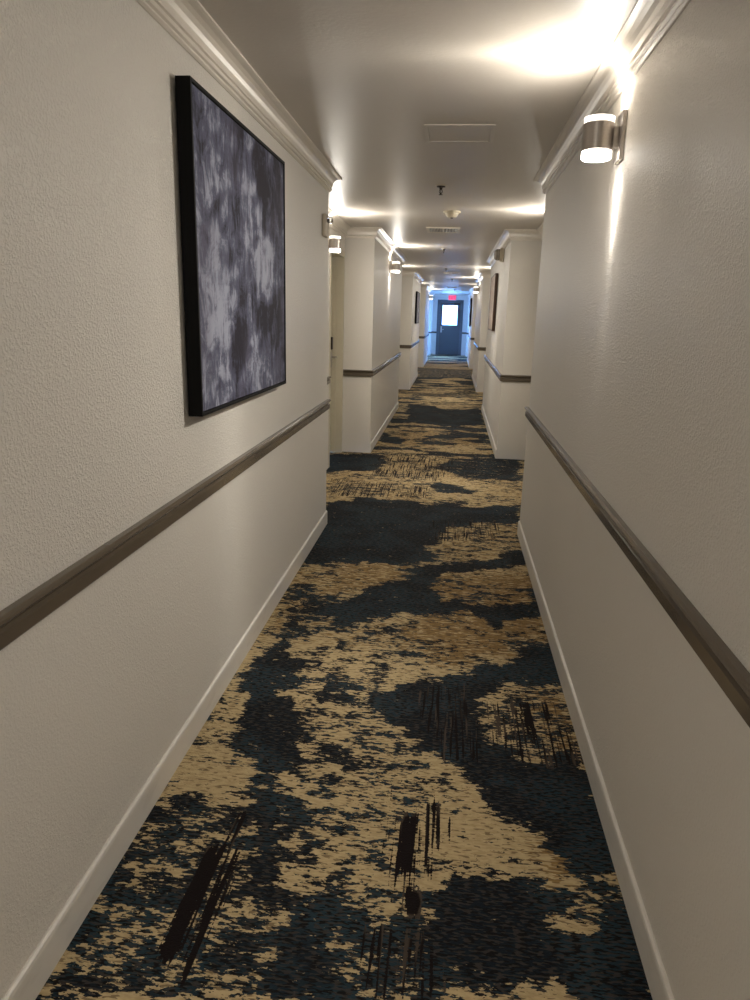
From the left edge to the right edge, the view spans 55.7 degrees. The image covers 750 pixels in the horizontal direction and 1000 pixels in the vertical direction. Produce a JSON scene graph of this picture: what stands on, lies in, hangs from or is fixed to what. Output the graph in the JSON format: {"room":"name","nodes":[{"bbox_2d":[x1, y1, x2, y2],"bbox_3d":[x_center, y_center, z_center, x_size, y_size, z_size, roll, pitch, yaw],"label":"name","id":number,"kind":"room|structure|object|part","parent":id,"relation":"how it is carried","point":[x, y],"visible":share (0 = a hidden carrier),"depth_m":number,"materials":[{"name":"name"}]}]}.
{"room":"hotel corridor","nodes":[
{"label":"hotel corridor","id":0,"kind":"room"},
{"bbox_2d":[0,0,432,999],"bbox_3d":[0.232,-2.833,12.175,0.475,2.390,34.100,3,15,6],"label":"wall","id":1,"kind":"structure","parent":0,"point":[98,433],"depth_m":1.84,"materials":[{"name":"beige paint"}]},
{"bbox_2d":[2,510,326,999],"bbox_3d":[-0.582,0.648,3.203,0.011,0.101,4.220,3,15,6],"label":"baseboard","id":2,"kind":"structure","parent":1,"relation":"attached to","point":[33,976],"depth_m":2.07,"materials":[{"name":"paint"}]},
{"bbox_2d":[0,399,330,650],"bbox_3d":[-0.993,0.492,0.471,0.341,0.067,9.650,3,15,6],"label":"trim","id":3,"kind":"structure","parent":1,"relation":"attached to","point":[20,616],"depth_m":1.88,"materials":[{"name":"brown paint"}]},
{"bbox_2d":[175,75,285,416],"bbox_3d":[-0.519,-0.914,2.803,0.054,1.008,1.216,3,15,6],"label":"framed painting","id":4,"kind":"object","parent":1,"relation":"attached to","point":[232,184],"visible":1,"depth_m":2.53,"materials":[{"name":"grey fabric"}]},
{"bbox_2d":[135,0,434,295],"bbox_3d":[0.379,-3.936,11.875,0.393,0.098,34.100,3,15,6],"label":"trim","id":5,"kind":"structure","parent":1,"relation":"attached to","point":[187,22],"depth_m":2.69,"materials":[{"name":"white wood"}]},
{"bbox_2d":[322,213,332,237],"bbox_3d":[-0.301,-1.759,4.555,0.060,0.136,0.116,3,15,6],"label":"fire alarm strobe","id":6,"kind":"object","parent":1,"relation":"attached to","point":[326,220],"visible":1,"depth_m":4.51,"materials":[{"name":"beige plastic"}]},
{"bbox_2d":[327,376,330,384],"bbox_3d":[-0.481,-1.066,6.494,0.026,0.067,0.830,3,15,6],"label":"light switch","id":7,"kind":"structure","parent":1,"relation":"attached to","point":[328,377],"depth_m":6.79,"materials":[{"name":"beige plastic"}]},
{"bbox_2d":[328,236,340,251],"bbox_3d":[-0.373,-2.301,6.376,0.135,0.156,0.105,3,15,6],"label":"wall sconce","id":8,"kind":"object","parent":1,"relation":"attached to","point":[334,242],"visible":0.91,"depth_m":6.34,"materials":[{"name":"silver metal"}]},
{"bbox_2d":[329,248,340,251],"bbox_3d":[-0.360,-2.250,6.388,0.101,0.036,0.101,3,15,6],"label":"diffuser","id":9,"kind":"object","parent":8,"relation":"attached to","point":[330,249],"depth_m":6.35,"materials":[{"name":"white glass"}]},
{"bbox_3d":[-0.358,-2.300,6.375,0.105,0.088,0.105,3,15,6],"label":"lamp shade","id":10,"kind":"part","parent":8,"relation":"part of","materials":[{"name":"silver metal"}]},
{"bbox_2d":[328,250,344,467],"bbox_3d":[-0.471,-1.468,7.298,0.163,2.135,0.880,3,15,6],"label":"door","id":11,"kind":"structure","parent":1,"relation":"in","point":[337,259],"depth_m":7.62,"materials":[{"name":"paint"}]},
{"bbox_3d":[-0.447,-1.489,7.567,0.071,0.160,0.143,3,15,6],"label":"lever","id":12,"kind":"part","parent":11,"relation":"part of","materials":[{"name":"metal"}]},
{"bbox_2d":[343,352,400,376],"bbox_3d":[0.042,-1.907,9.773,0.341,0.067,4.226,3,15,6],"label":"trim","id":13,"kind":"structure","parent":1,"relation":"attached to","point":[369,373],"depth_m":7.76,"materials":[{"name":"brown paint"}]},
{"bbox_2d":[370,402,398,452],"bbox_3d":[0.167,-1.090,9.942,0.011,0.101,4.120,3,15,6],"label":"baseboard","id":14,"kind":"structure","parent":1,"relation":"attached to","point":[374,441],"depth_m":9.28,"materials":[{"name":"paint"}]},
{"bbox_2d":[389,260,399,272],"bbox_3d":[0.259,-3.025,9.214,0.135,0.156,0.105,3,15,6],"label":"wall sconce","id":15,"kind":"object","parent":1,"relation":"attached to","point":[395,266],"visible":1,"depth_m":9.18,"materials":[{"name":"silver metal"}]},
{"bbox_3d":[0.274,-3.024,9.213,0.105,0.088,0.105,3,15,6],"label":"lamp shade","id":16,"kind":"part","parent":15,"relation":"part of","materials":[{"name":"silver metal"}]},
{"bbox_2d":[400,340,419,347],"bbox_3d":[0.782,-3.623,16.426,0.341,0.067,3.646,3,15,6],"label":"trim","id":17,"kind":"structure","parent":1,"relation":"attached to","point":[416,342],"depth_m":14.68,"materials":[{"name":"brown paint"}]},
{"bbox_2d":[409,372,417,388],"bbox_3d":[0.908,-2.807,16.599,0.011,0.101,3.550,3,15,6],"label":"baseboard","id":18,"kind":"structure","parent":1,"relation":"attached to","point":[416,375],"depth_m":16.34,"materials":[{"name":"paint"}]},
{"bbox_2d":[415,291,419,323],"bbox_3d":[0.961,-4.367,16.139,0.044,0.685,1.150,3,15,6],"label":"framed picture","id":19,"kind":"object","parent":1,"relation":"attached to","point":[417,303],"visible":1,"depth_m":15.77,"materials":[{"name":"black paint"}]},
{"bbox_2d":[419,331,431,338],"bbox_3d":[1.733,-5.827,24.970,0.341,0.067,7.596,3,15,6],"label":"trim","id":20,"kind":"structure","parent":1,"relation":"attached to","point":[425,336],"depth_m":21.32,"materials":[{"name":"brown paint"}]},
{"bbox_2d":[35,354,652,999],"bbox_3d":[1.148,-1.664,12.442,2.325,0.001,34.230,3,15,6],"label":"floor","id":21,"kind":"structure","parent":0,"point":[389,795],"depth_m":2.28,"materials":[{"name":"carpet"}]},
{"bbox_2d":[198,0,636,293],"bbox_3d":[1.201,-4.005,11.791,2.356,0.120,34.350,3,15,6],"label":"ceiling","id":22,"kind":"structure","parent":0,"point":[363,80],"depth_m":2.86,"materials":[{"name":"paint"}]},
{"bbox_2d":[435,184,446,194],"bbox_3d":[0.451,-2.123,4.866,0.080,0.064,0.080,3,15,6],"label":"sprinkler","id":23,"kind":"object","parent":22,"relation":"attached to","point":[440,186],"visible":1,"depth_m":4.85,"materials":[{"name":"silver metal"}]},
{"bbox_2d":[426,227,459,232],"bbox_3d":[0.708,-2.788,7.340,0.345,0.012,0.430,3,15,6],"label":"ceiling vent","id":24,"kind":"object","parent":22,"relation":"in","point":[429,229],"visible":1,"depth_m":7.30,"materials":[{"name":"white plastic"}]},
{"bbox_2d":[443,272,459,273],"bbox_3d":[1.561,-4.639,14.522,0.340,0.012,0.400,3,15,6],"label":"ceiling vent","id":25,"kind":"object","parent":22,"relation":"in","point":[443,272],"visible":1,"depth_m":14.40,"materials":[{"name":"white plastic"}]},
{"bbox_2d":[443,210,460,218],"bbox_3d":[0.657,-2.436,6.071,0.150,0.056,0.150,3,15,6],"label":"smoke detector","id":26,"kind":"object","parent":22,"relation":"attached to","point":[451,214],"visible":1,"depth_m":6.03,"materials":[{"name":"beige plastic"}]},
{"bbox_2d":[424,124,495,142],"bbox_3d":[0.413,-1.790,3.470,0.334,0.006,0.340,3,15,6],"label":"access panel","id":27,"kind":"object","parent":22,"relation":"attached to","point":[449,133],"visible":1,"depth_m":3.46,"materials":[{"name":"paint"}]},
{"bbox_2d":[431,296,468,355],"bbox_3d":[3.001,-7.037,28.571,2.356,2.390,0.150,3,15,6],"label":"wall","id":28,"kind":"structure","parent":0,"point":[435,298],"depth_m":28.47,"materials":[{"name":"blue paint"}]},
{"bbox_2d":[435,299,463,354],"bbox_3d":[2.991,-6.926,28.533,1.030,2.155,0.220,3,15,6],"label":"door","id":29,"kind":"structure","parent":28,"relation":"in","point":[449,312],"depth_m":28.55,"materials":[{"name":"paint"}]},
{"bbox_3d":[3.000,-7.408,28.466,0.610,0.780,0.006,3,15,6],"label":"pane","id":30,"kind":"part","parent":29,"relation":"part of","materials":[{"name":"white glass"}]},
{"bbox_2d":[434,294,467,296],"bbox_3d":[3.018,-8.117,28.172,1.406,0.098,0.078,3,15,6],"label":"trim","id":31,"kind":"structure","parent":28,"relation":"attached to","point":[441,295],"depth_m":28.16,"materials":[{"name":"white wood"}]},
{"bbox_2d":[448,295,455,299],"bbox_3d":[3.071,-8.034,28.199,0.320,0.200,0.054,3,15,6],"label":"exit sign","id":32,"kind":"object","parent":28,"relation":"attached to","point":[450,297],"visible":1,"depth_m":28.18,"materials":[{"name":"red plastic"}]},
{"bbox_2d":[466,0,749,999],"bbox_3d":[2.101,-2.737,11.992,0.475,2.390,34.100,3,15,6],"label":"wall","id":33,"kind":"structure","parent":0,"point":[628,321],"depth_m":1.82,"materials":[{"name":"beige paint"}]},
{"bbox_2d":[469,298,471,326],"bbox_3d":[3.057,-6.003,22.729,0.050,0.860,1.200,3,15,6],"label":"framed picture","id":34,"kind":"object","parent":33,"relation":"attached to","point":[470,310],"visible":1,"depth_m":22.22,"materials":[{"name":"black paint"}]},
{"bbox_2d":[472,374,476,390],"bbox_3d":[2.295,-2.735,16.463,0.011,0.101,3.550,3,15,6],"label":"baseboard","id":35,"kind":"structure","parent":33,"relation":"attached to","point":[474,383],"depth_m":15.92,"materials":[{"name":"paint"}]},
{"bbox_2d":[473,286,479,292],"bbox_3d":[2.298,-4.760,16.071,0.135,0.156,0.105,3,15,6],"label":"wall sconce","id":36,"kind":"object","parent":33,"relation":"attached to","point":[476,289],"visible":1,"depth_m":16.03,"materials":[{"name":"silver metal"}]},
{"bbox_2d":[473,341,485,350],"bbox_3d":[2.467,-3.536,16.261,0.341,0.067,3.646,3,15,6],"label":"trim","id":37,"kind":"structure","parent":33,"relation":"attached to","point":[474,343],"depth_m":14.53,"materials":[{"name":"brown paint"}]},
{"bbox_2d":[481,405,496,457],"bbox_3d":[1.554,-1.018,9.806,0.011,0.101,4.120,3,15,6],"label":"baseboard","id":38,"kind":"structure","parent":33,"relation":"attached to","point":[493,445],"depth_m":9.12,"materials":[{"name":"paint"}]},
{"bbox_2d":[488,273,497,330],"bbox_3d":[1.613,-2.691,9.706,0.044,0.720,1.130,3,15,6],"label":"framed picture","id":39,"kind":"object","parent":33,"relation":"attached to","point":[494,279],"visible":1,"depth_m":9.34,"materials":[{"name":"brown wood"}]},
{"bbox_2d":[494,248,504,262],"bbox_3d":[1.447,-2.864,8.293,0.118,0.170,0.156,3,15,6],"label":"fire alarm strobe","id":40,"kind":"object","parent":33,"relation":"attached to","point":[498,253],"visible":0.98,"depth_m":8.24,"materials":[{"name":"beige plastic"}]},
{"bbox_2d":[484,355,530,381],"bbox_3d":[1.727,-1.820,9.608,0.341,0.067,4.226,3,15,6],"label":"trim","id":41,"kind":"structure","parent":33,"relation":"attached to","point":[514,378],"depth_m":7.59,"materials":[{"name":"brown paint"}]},
{"bbox_2d":[467,0,690,296],"bbox_3d":[2.012,-3.851,11.715,0.393,0.098,34.100,3,15,6],"label":"trim","id":42,"kind":"structure","parent":33,"relation":"attached to","point":[648,22],"depth_m":2.51,"materials":[{"name":"white wood"}]},
{"bbox_2d":[517,521,673,999],"bbox_3d":[0.804,0.720,3.067,0.011,0.101,4.220,3,15,6],"label":"baseboard","id":43,"kind":"structure","parent":33,"relation":"attached to","point":[659,986],"depth_m":2.11,"materials":[{"name":"paint"}]},
{"bbox_2d":[581,109,627,164],"bbox_3d":[0.781,-1.244,2.438,0.135,0.156,0.105,3,15,6],"label":"wall sconce","id":44,"kind":"object","parent":33,"relation":"attached to","point":[600,136],"visible":1,"depth_m":2.40,"materials":[{"name":"silver metal"}]},
{"bbox_2d":[581,148,611,162],"bbox_3d":[0.765,-1.195,2.453,0.101,0.036,0.101,3,15,6],"label":"diffuser","id":45,"kind":"object","parent":44,"relation":"attached to","point":[591,155],"depth_m":2.42,"materials":[{"name":"white glass"}]},
{"bbox_3d":[0.766,-1.245,2.440,0.105,0.088,0.105,3,15,6],"label":"lamp shade","id":46,"kind":"part","parent":44,"relation":"part of","materials":[{"name":"silver metal"}]},
{"bbox_3d":[0.823,-1.242,2.434,0.021,0.068,0.032,3,15,6],"label":"arm","id":47,"kind":"part","parent":44,"relation":"part of","materials":[{"name":"silver metal"}]},
{"bbox_2d":[525,407,749,727],"bbox_3d":[0.692,0.579,0.306,0.341,0.067,9.650,3,15,6],"label":"trim","id":48,"kind":"structure","parent":33,"relation":"attached to","point":[730,674],"depth_m":1.64,"materials":[{"name":"brown paint"}]}
]}

